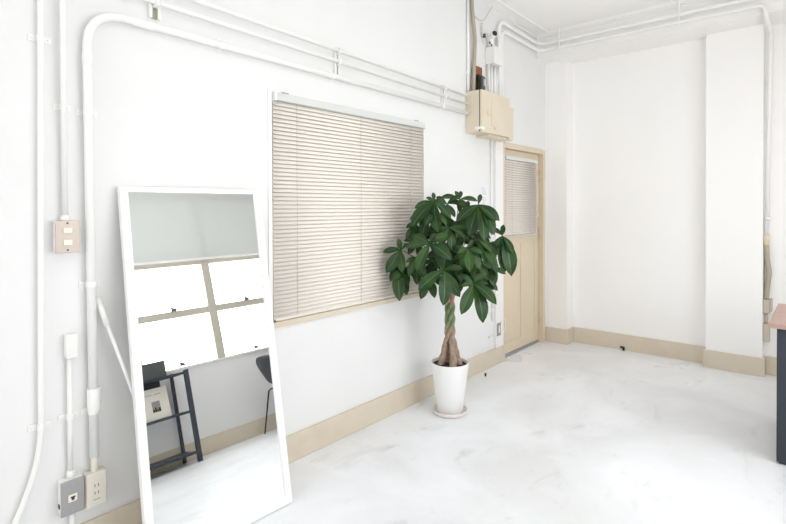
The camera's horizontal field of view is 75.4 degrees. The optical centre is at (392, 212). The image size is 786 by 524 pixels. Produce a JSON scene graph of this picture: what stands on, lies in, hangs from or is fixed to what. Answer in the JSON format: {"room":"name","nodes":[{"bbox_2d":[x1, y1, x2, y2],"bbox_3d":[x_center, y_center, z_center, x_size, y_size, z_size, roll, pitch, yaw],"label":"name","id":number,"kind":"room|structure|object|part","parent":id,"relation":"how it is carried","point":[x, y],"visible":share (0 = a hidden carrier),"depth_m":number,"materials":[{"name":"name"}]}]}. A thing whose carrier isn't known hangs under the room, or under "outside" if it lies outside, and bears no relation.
{"room":"office room","nodes":[
{"label":"office room","id":0,"kind":"room"},
{"bbox_2d":[0,0,545,523],"bbox_3d":[-1.574,-0.188,1.772,0.200,3.150,9.850,0,1,41],"label":"wall","id":1,"kind":"structure","parent":0,"point":[172,111],"depth_m":2.32,"materials":[{"name":"white paint"}]},
{"bbox_2d":[52,220,79,252],"bbox_3d":[-1.256,0.090,1.952,0.049,0.124,0.082,0,1,41],"label":"light switch","id":2,"kind":"object","parent":1,"relation":"attached to","point":[65,232],"visible":1,"depth_m":1.94,"materials":[{"name":"white plastic"}]},
{"bbox_2d":[58,358,78,477],"bbox_3d":[-1.254,0.792,1.973,0.031,0.475,0.070,0,1,41],"label":"conduit pipe","id":3,"kind":"object","parent":1,"relation":"attached to","point":[69,417],"visible":1,"depth_m":1.97,"materials":[{"name":"white paint"}]},
{"bbox_2d":[58,473,83,517],"bbox_3d":[-1.247,1.091,1.968,0.050,0.134,0.080,0,1,41],"label":"jack plate","id":4,"kind":"object","parent":1,"relation":"attached to","point":[70,490],"visible":0.98,"depth_m":1.95,"materials":[{"name":"white plastic"}]},
{"bbox_2d":[64,333,77,358],"bbox_3d":[-1.250,0.516,1.974,0.033,0.093,0.041,0,1,41],"label":"box","id":5,"kind":"object","parent":1,"relation":"attached to","point":[70,339],"visible":1,"depth_m":1.96,"materials":[{"name":"white plastic"}]},
{"bbox_2d":[69,513,74,523],"bbox_3d":[-1.248,1.272,1.981,0.018,0.220,0.022,0,1,41],"label":"conduit pipe","id":6,"kind":"object","parent":1,"relation":"attached to","point":[72,516],"visible":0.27,"depth_m":1.97,"materials":[{"name":"white paint"}]},
{"bbox_2d":[83,466,106,509],"bbox_3d":[-1.193,1.100,2.037,0.043,0.138,0.078,0,1,41],"label":"wall socket","id":7,"kind":"object","parent":1,"relation":"attached to","point":[95,484],"visible":0.97,"depth_m":2.02,"materials":[{"name":"beige plastic"}]},
{"bbox_2d":[148,0,161,20],"bbox_3d":[-1.029,-0.926,2.209,0.052,0.157,0.048,0,1,41],"label":"channel","id":8,"kind":"object","parent":1,"relation":"attached to","point":[154,10],"visible":0.96,"depth_m":2.21,"materials":[{"name":"white paint"}]},
{"bbox_2d":[12,0,469,523],"bbox_3d":[-0.409,0.154,2.945,0.045,2.322,3.130,0,1,41],"label":"conduit pipe","id":9,"kind":"object","parent":1,"relation":"attached to","point":[39,37],"visible":1,"depth_m":1.89,"materials":[{"name":"white paint"}]},
{"bbox_2d":[440,85,447,103],"bbox_3d":[0.389,-0.900,3.867,0.052,0.140,0.038,0,1,41],"label":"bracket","id":10,"kind":"object","parent":9,"relation":"attached to","point":[442,91],"visible":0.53,"depth_m":3.86,"materials":[{"name":"white paint"}]},
{"bbox_2d":[53,0,469,219],"bbox_3d":[-0.337,-0.462,3.026,0.046,0.953,2.901,0,1,41],"label":"conduit pipe","id":11,"kind":"object","parent":1,"relation":"attached to","point":[63,107],"visible":0.98,"depth_m":1.95,"materials":[{"name":"white paint"}]},
{"bbox_2d":[76,13,469,472],"bbox_3d":[-0.309,0.084,3.060,0.048,1.868,2.824,0,1,41],"label":"conduit pipe","id":12,"kind":"object","parent":1,"relation":"attached to","point":[94,404],"visible":1,"depth_m":2.02,"materials":[{"name":"white paint"}]},
{"bbox_2d":[81,345,502,523],"bbox_3d":[-1.847,1.317,1.296,0.016,0.152,8.742,0,1,41],"label":"baseboard","id":13,"kind":"structure","parent":1,"relation":"attached to","point":[304,442],"depth_m":3.14,"materials":[{"name":"beige paint"}]},
{"bbox_2d":[333,47,342,74],"bbox_3d":[-0.326,-0.907,3.031,0.052,0.155,0.038,0,1,41],"label":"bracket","id":14,"kind":"object","parent":1,"relation":"attached to","point":[336,66],"visible":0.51,"depth_m":3.03,"materials":[{"name":"white paint"}]},
{"bbox_2d":[267,88,418,328],"bbox_3d":[-0.283,-0.028,3.267,0.218,1.272,1.373,0,1,41],"label":"window","id":15,"kind":"structure","parent":1,"relation":"in","point":[324,314],"depth_m":2.72,"materials":[{"name":"beige paint"}]},
{"bbox_3d":[-0.651,-0.021,2.694,0.008,1.272,0.024,0,1,41],"label":"trim","id":16,"kind":"part","parent":15,"relation":"part of","materials":[{"name":"white paint"}]},
{"bbox_3d":[-0.227,0.593,3.241,0.093,0.030,1.353,0,1,41],"label":"sill","id":17,"kind":"part","parent":15,"relation":"part of","materials":[{"name":"beige paint"}]},
{"bbox_2d":[272,91,426,320],"bbox_3d":[-0.209,-0.039,3.218,0.059,1.230,1.335,0,1,41],"label":"blind","id":18,"kind":"object","parent":15,"relation":"attached to","point":[336,208],"visible":0.83,"depth_m":3.07,"materials":[{"name":"white plastic"}]},
{"bbox_3d":[-0.533,-0.012,2.832,0.002,1.182,0.002,0,1,41],"label":"ladder cord","id":19,"kind":"part","parent":18,"relation":"part of","materials":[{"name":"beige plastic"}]},
{"bbox_3d":[-0.204,0.569,3.231,0.018,0.014,1.317,0,1,41],"label":"rail","id":20,"kind":"part","parent":18,"relation":"part of","materials":[{"name":"beige plastic"}]},
{"bbox_3d":[-0.201,-0.017,3.220,0.002,1.182,0.002,0,1,41],"label":"ladder cord","id":21,"kind":"part","parent":18,"relation":"part of","materials":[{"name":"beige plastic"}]},
{"bbox_2d":[465,0,469,91],"bbox_3d":[0.612,-1.391,4.144,0.026,0.807,0.050,0,1,41],"label":"conduit pipe","id":22,"kind":"object","parent":1,"relation":"attached to","point":[467,35],"visible":1,"depth_m":4.13,"materials":[{"name":"white paint"}]},
{"bbox_2d":[475,66,481,89],"bbox_3d":[0.707,-1.105,4.254,0.030,0.232,0.105,0,1,41],"label":"wooden block","id":23,"kind":"object","parent":1,"relation":"attached to","point":[478,69],"visible":0.34,"depth_m":4.24,"materials":[{"name":"brown wood"}]},
{"bbox_2d":[481,185,487,204],"bbox_3d":[0.786,-0.107,4.373,0.002,0.270,0.120,0,1,41],"label":"notice","id":24,"kind":"object","parent":1,"relation":"attached to","point":[484,188],"visible":0.58,"depth_m":4.37,"materials":[{"name":"white paper"}]},
{"bbox_2d":[466,89,512,141],"bbox_3d":[0.827,-0.810,4.296,0.159,0.357,0.580,0,1,41],"label":"electrical box","id":25,"kind":"object","parent":1,"relation":"attached to","point":[490,117],"visible":0.99,"depth_m":4.16,"materials":[{"name":"beige paint"}]},
{"bbox_2d":[470,0,476,90],"bbox_3d":[0.657,-1.393,4.169,0.037,0.805,0.079,0,1,41],"label":"conduit","id":26,"kind":"object","parent":25,"relation":"on","point":[471,1],"visible":0.99,"depth_m":4.17,"materials":[{"name":"beige plastic"}]},
{"bbox_2d":[476,74,484,89],"bbox_3d":[0.731,-1.068,4.224,0.046,0.155,0.080,0,1,41],"label":"meter","id":27,"kind":"object","parent":25,"relation":"on","point":[480,80],"visible":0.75,"depth_m":4.20,"materials":[{"name":"black plastic"}]},
{"bbox_2d":[488,64,489,91],"bbox_3d":[0.824,-1.132,4.369,0.023,0.286,0.024,0,1,41],"label":"conduit pipe","id":28,"kind":"object","parent":25,"relation":"on","point":[488,64],"visible":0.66,"depth_m":4.36,"materials":[{"name":"white paint"}]},
{"bbox_2d":[490,65,492,92],"bbox_3d":[0.854,-1.133,4.404,0.027,0.286,0.028,0,1,41],"label":"conduit pipe","id":29,"kind":"object","parent":25,"relation":"on","point":[491,66],"visible":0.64,"depth_m":4.39,"materials":[{"name":"white paint"}]},
{"bbox_2d":[493,66,495,93],"bbox_3d":[0.887,-1.133,4.441,0.031,0.286,0.032,0,1,41],"label":"conduit pipe","id":30,"kind":"object","parent":25,"relation":"on","point":[494,67],"visible":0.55,"depth_m":4.43,"materials":[{"name":"white paint"}]},
{"bbox_3d":[0.853,-0.819,4.230,0.018,0.337,0.470,0,1,41],"label":"cabinet door","id":31,"kind":"part","parent":25,"relation":"part of","materials":[{"name":"beige paint"}]},
{"bbox_2d":[496,67,497,93],"bbox_3d":[0.913,-1.133,4.473,0.020,0.286,0.020,0,1,41],"label":"conduit pipe","id":32,"kind":"object","parent":25,"relation":"on","point":[496,67],"visible":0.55,"depth_m":4.46,"materials":[{"name":"white paint"}]},
{"bbox_2d":[490,140,492,320],"bbox_3d":[0.865,0.160,4.455,0.018,1.584,0.035,0,1,41],"label":"conduit pipe","id":33,"kind":"object","parent":1,"relation":"attached to","point":[491,189],"visible":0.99,"depth_m":4.44,"materials":[{"name":"white paint"}]},
{"bbox_2d":[485,45,502,66],"bbox_3d":[0.876,-1.350,4.404,0.089,0.149,0.157,0,1,41],"label":"junction box","id":34,"kind":"object","parent":1,"relation":"attached to","point":[493,54],"visible":0.96,"depth_m":4.36,"materials":[{"name":"white plastic"}]},
{"bbox_2d":[488,31,496,46],"bbox_3d":[0.848,-1.486,4.348,0.052,0.123,0.098,0,1,-21],"label":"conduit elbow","id":35,"kind":"object","parent":34,"relation":"attached to","point":[493,34],"visible":0.98,"depth_m":4.34,"materials":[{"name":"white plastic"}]},
{"bbox_3d":[0.908,-1.350,4.376,0.005,0.149,0.157,0,1,41],"label":"box lid","id":36,"kind":"part","parent":34,"relation":"part of","materials":[{"name":"white plastic"}]},
{"bbox_2d":[494,141,503,347],"bbox_3d":[0.947,0.281,4.548,0.022,1.829,0.136,0,1,41],"label":"cable trunking","id":37,"kind":"object","parent":1,"relation":"attached to","point":[498,146],"visible":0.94,"depth_m":4.53,"materials":[{"name":"white plastic"}]},
{"bbox_2d":[497,322,500,335],"bbox_3d":[0.945,1.036,4.528,0.010,0.114,0.068,0,1,41],"label":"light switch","id":38,"kind":"object","parent":37,"relation":"attached to","point":[498,324],"visible":1,"depth_m":4.52,"materials":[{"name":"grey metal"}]},
{"bbox_2d":[494,0,547,32],"bbox_3d":[-1.538,-1.755,1.472,0.016,0.010,9.472,0,1,41],"label":"trim","id":39,"kind":"structure","parent":1,"relation":"attached to","point":[497,1],"depth_m":4.61,"materials":[{"name":"white paint"}]},
{"bbox_2d":[505,149,539,356],"bbox_3d":[1.246,0.373,4.980,0.067,1.939,0.818,0,1,41],"label":"door","id":40,"kind":"structure","parent":1,"relation":"in","point":[522,315],"depth_m":5.02,"materials":[{"name":"beige paint"}]},
{"bbox_3d":[1.243,-0.167,4.968,0.002,0.705,0.626,0,1,41],"label":"glass","id":41,"kind":"part","parent":40,"relation":"part of","materials":[{"name":"grey glass"}]},
{"bbox_2d":[505,155,537,236],"bbox_3d":[1.248,-0.155,4.933,0.037,0.752,0.678,0,1,41],"label":"blind","id":42,"kind":"object","parent":40,"relation":"attached to","point":[520,214],"visible":0.85,"depth_m":4.91,"materials":[{"name":"white plastic"}]},
{"bbox_3d":[1.244,0.216,4.932,0.020,0.010,0.651,0,1,41],"label":"rail","id":43,"kind":"part","parent":42,"relation":"part of","materials":[{"name":"white"}]},
{"bbox_3d":[1.368,-0.141,5.060,0.002,0.720,0.002,0,1,41],"label":"ladder cord","id":44,"kind":"part","parent":42,"relation":"part of","materials":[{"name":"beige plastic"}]},
{"bbox_2d":[503,142,544,361],"bbox_3d":[1.266,0.348,4.966,0.066,1.995,0.897,0,1,41],"label":"door frame","id":45,"kind":"structure","parent":1,"relation":"attached to","point":[510,146],"depth_m":5.26,"materials":[{"name":"beige paint"}]},
{"bbox_2d":[547,0,688,33],"bbox_3d":[2.694,-1.791,4.090,3.042,0.018,0.008,0,1,41],"label":"trim","id":46,"kind":"structure","parent":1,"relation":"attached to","point":[675,2],"depth_m":4.63,"materials":[{"name":"white paint"}]},
{"bbox_2d":[536,7,785,59],"bbox_3d":[2.652,-1.553,4.126,3.150,0.012,0.012,0,1,41],"label":"trim","id":47,"kind":"structure","parent":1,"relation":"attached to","point":[784,7],"depth_m":4.37,"materials":[{"name":"white paint"}]},
{"bbox_2d":[251,341,785,523],"bbox_3d":[-0.296,1.454,0.700,3.550,0.120,10.250,0,1,41],"label":"floor","id":48,"kind":"structure","parent":0,"point":[552,432],"depth_m":2.87,"materials":[{"name":"white concrete"}]},
{"bbox_2d":[96,186,291,523],"bbox_3d":[-0.839,0.633,2.230,0.317,1.491,0.756,0,1,41],"label":"mirror","id":49,"kind":"object","parent":48,"relation":"on","point":[205,389],"visible":1,"depth_m":2.22,"materials":[{"name":"white mirror"}]},
{"bbox_3d":[-1.072,0.650,2.044,0.178,0.436,0.015,0,1,2],"label":"support leg","id":50,"kind":"part","parent":49,"relation":"part of","materials":[{"name":"white wood"}]},
{"bbox_2d":[383,191,516,414],"bbox_3d":[0.455,0.602,3.427,0.680,1.504,0.830,0,1,41],"label":"tree","id":51,"kind":"object","parent":48,"relation":"on","point":[461,266],"visible":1,"depth_m":3.33,"materials":[{"name":"green plant"}]},
{"bbox_3d":[0.389,1.184,3.472,0.260,0.340,0.260,0,1,41],"label":"pot","id":52,"kind":"part","parent":51,"relation":"part of","materials":[{"name":"white ceramic"}]},
{"bbox_2d":[433,404,467,417],"bbox_3d":[0.389,1.348,3.474,0.238,0.030,0.238,0,1,41],"label":"saucer","id":53,"kind":"object","parent":48,"relation":"on","point":[465,409],"visible":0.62,"depth_m":3.39,"materials":[{"name":"white ceramic"}]},
{"bbox_2d":[768,303,785,464],"bbox_3d":[2.698,0.980,2.689,1.101,0.767,0.745,0,1,41],"label":"desk","id":54,"kind":"object","parent":48,"relation":"on","point":[777,321],"visible":1,"depth_m":2.75,"materials":[{"name":"brown wood"}]},
{"bbox_2d":[545,60,572,328],"bbox_3d":[1.736,-0.107,5.314,0.225,2.895,0.165,0,1,41],"label":"column corner","id":55,"kind":"structure","parent":0,"point":[559,75],"depth_m":5.24,"materials":[{"name":"white paint"}]},
{"bbox_2d":[545,326,573,344],"bbox_3d":[1.742,1.264,5.317,0.241,0.152,0.181,0,1,41],"label":"baseboard","id":56,"kind":"structure","parent":55,"relation":"attached to","point":[557,335],"depth_m":5.25,"materials":[{"name":"beige paint"}]},
{"bbox_2d":[479,0,677,33],"bbox_3d":[-0.306,-1.816,0.666,3.550,0.120,10.250,0,1,41],"label":"ceiling","id":57,"kind":"structure","parent":0,"point":[550,15],"depth_m":4.51,"materials":[{"name":"white paint"}]},
{"bbox_2d":[678,0,679,25],"bbox_3d":[2.405,-1.689,4.277,0.012,0.225,0.007,0,1,41],"label":"bracket","id":58,"kind":"object","parent":57,"relation":"attached to","point":[678,0],"visible":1,"depth_m":4.28,"materials":[{"name":"white metal"}]},
{"bbox_2d":[537,0,785,63],"bbox_3d":[2.776,-1.675,4.270,3.150,0.255,0.370,0,1,41],"label":"beam","id":59,"kind":"structure","parent":0,"point":[776,17],"depth_m":4.51,"materials":[{"name":"white paint"}]},
{"bbox_2d":[514,0,709,38],"bbox_3d":[2.467,-1.747,3.938,3.088,0.033,0.526,0,1,41],"label":"conduit pipe","id":60,"kind":"object","parent":59,"relation":"attached to","point":[696,2],"visible":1,"depth_m":4.64,"materials":[{"name":"white paint"}]},
{"bbox_2d":[497,0,752,95],"bbox_3d":[2.361,-1.314,3.807,3.076,0.786,0.857,0,1,41],"label":"conduit pipe","id":61,"kind":"object","parent":59,"relation":"attached to","point":[732,2],"visible":0.97,"depth_m":4.47,"materials":[{"name":"white paint"}]},
{"bbox_2d":[501,3,772,234],"bbox_3d":[2.097,-0.728,4.528,2.192,1.831,0.729,0,1,17],"label":"conduit pipe","id":62,"kind":"object","parent":59,"relation":"attached to","point":[769,82],"visible":0.98,"depth_m":4.19,"materials":[{"name":"white paint"}]},
{"bbox_2d":[573,23,785,356],"bbox_3d":[2.953,-0.230,4.486,3.150,3.150,0.160,0,1,41],"label":"wall","id":63,"kind":"structure","parent":0,"point":[639,117],"depth_m":4.81,"materials":[{"name":"white paint"}]},
{"bbox_2d":[574,327,776,376],"bbox_3d":[2.959,1.271,4.317,2.909,0.152,0.118,0,1,41],"label":"baseboard","id":64,"kind":"structure","parent":63,"relation":"attached to","point":[681,351],"depth_m":4.64,"materials":[{"name":"beige paint"}]},
{"bbox_2d":[763,323,769,341],"bbox_3d":[3.099,0.989,4.218,0.042,0.147,0.079,0,1,41],"label":"outlet box","id":65,"kind":"object","parent":63,"relation":"attached to","point":[766,331],"visible":0.79,"depth_m":4.19,"materials":[{"name":"beige plastic"}]},
{"bbox_2d":[764,313,767,323],"bbox_3d":[3.093,0.871,4.215,0.024,0.088,0.024,0,1,41],"label":"conduit pipe","id":66,"kind":"object","parent":65,"relation":"on","point":[765,314],"visible":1,"depth_m":4.21,"materials":[{"name":"beige plastic"}]},
{"bbox_2d":[763,298,772,313],"bbox_3d":[3.104,0.767,4.210,0.058,0.120,0.079,0,1,41],"label":"outlet box","id":67,"kind":"object","parent":63,"relation":"attached to","point":[767,303],"visible":1,"depth_m":4.18,"materials":[{"name":"beige plastic"}]},
{"bbox_2d":[705,24,764,357],"bbox_3d":[2.917,-0.101,4.346,0.405,2.895,0.102,0,1,41],"label":"pilaster","id":68,"kind":"object","parent":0,"point":[735,59],"visible":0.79,"depth_m":4.30,"materials":[{"name":"white paint"}]},
{"bbox_2d":[763,235,771,298],"bbox_3d":[3.097,0.445,4.207,0.060,0.526,0.048,0,1,41],"label":"conduit","id":69,"kind":"object","parent":68,"relation":"attached to","point":[766,238],"visible":1,"depth_m":4.19,"materials":[{"name":"beige paint"}]}
]}

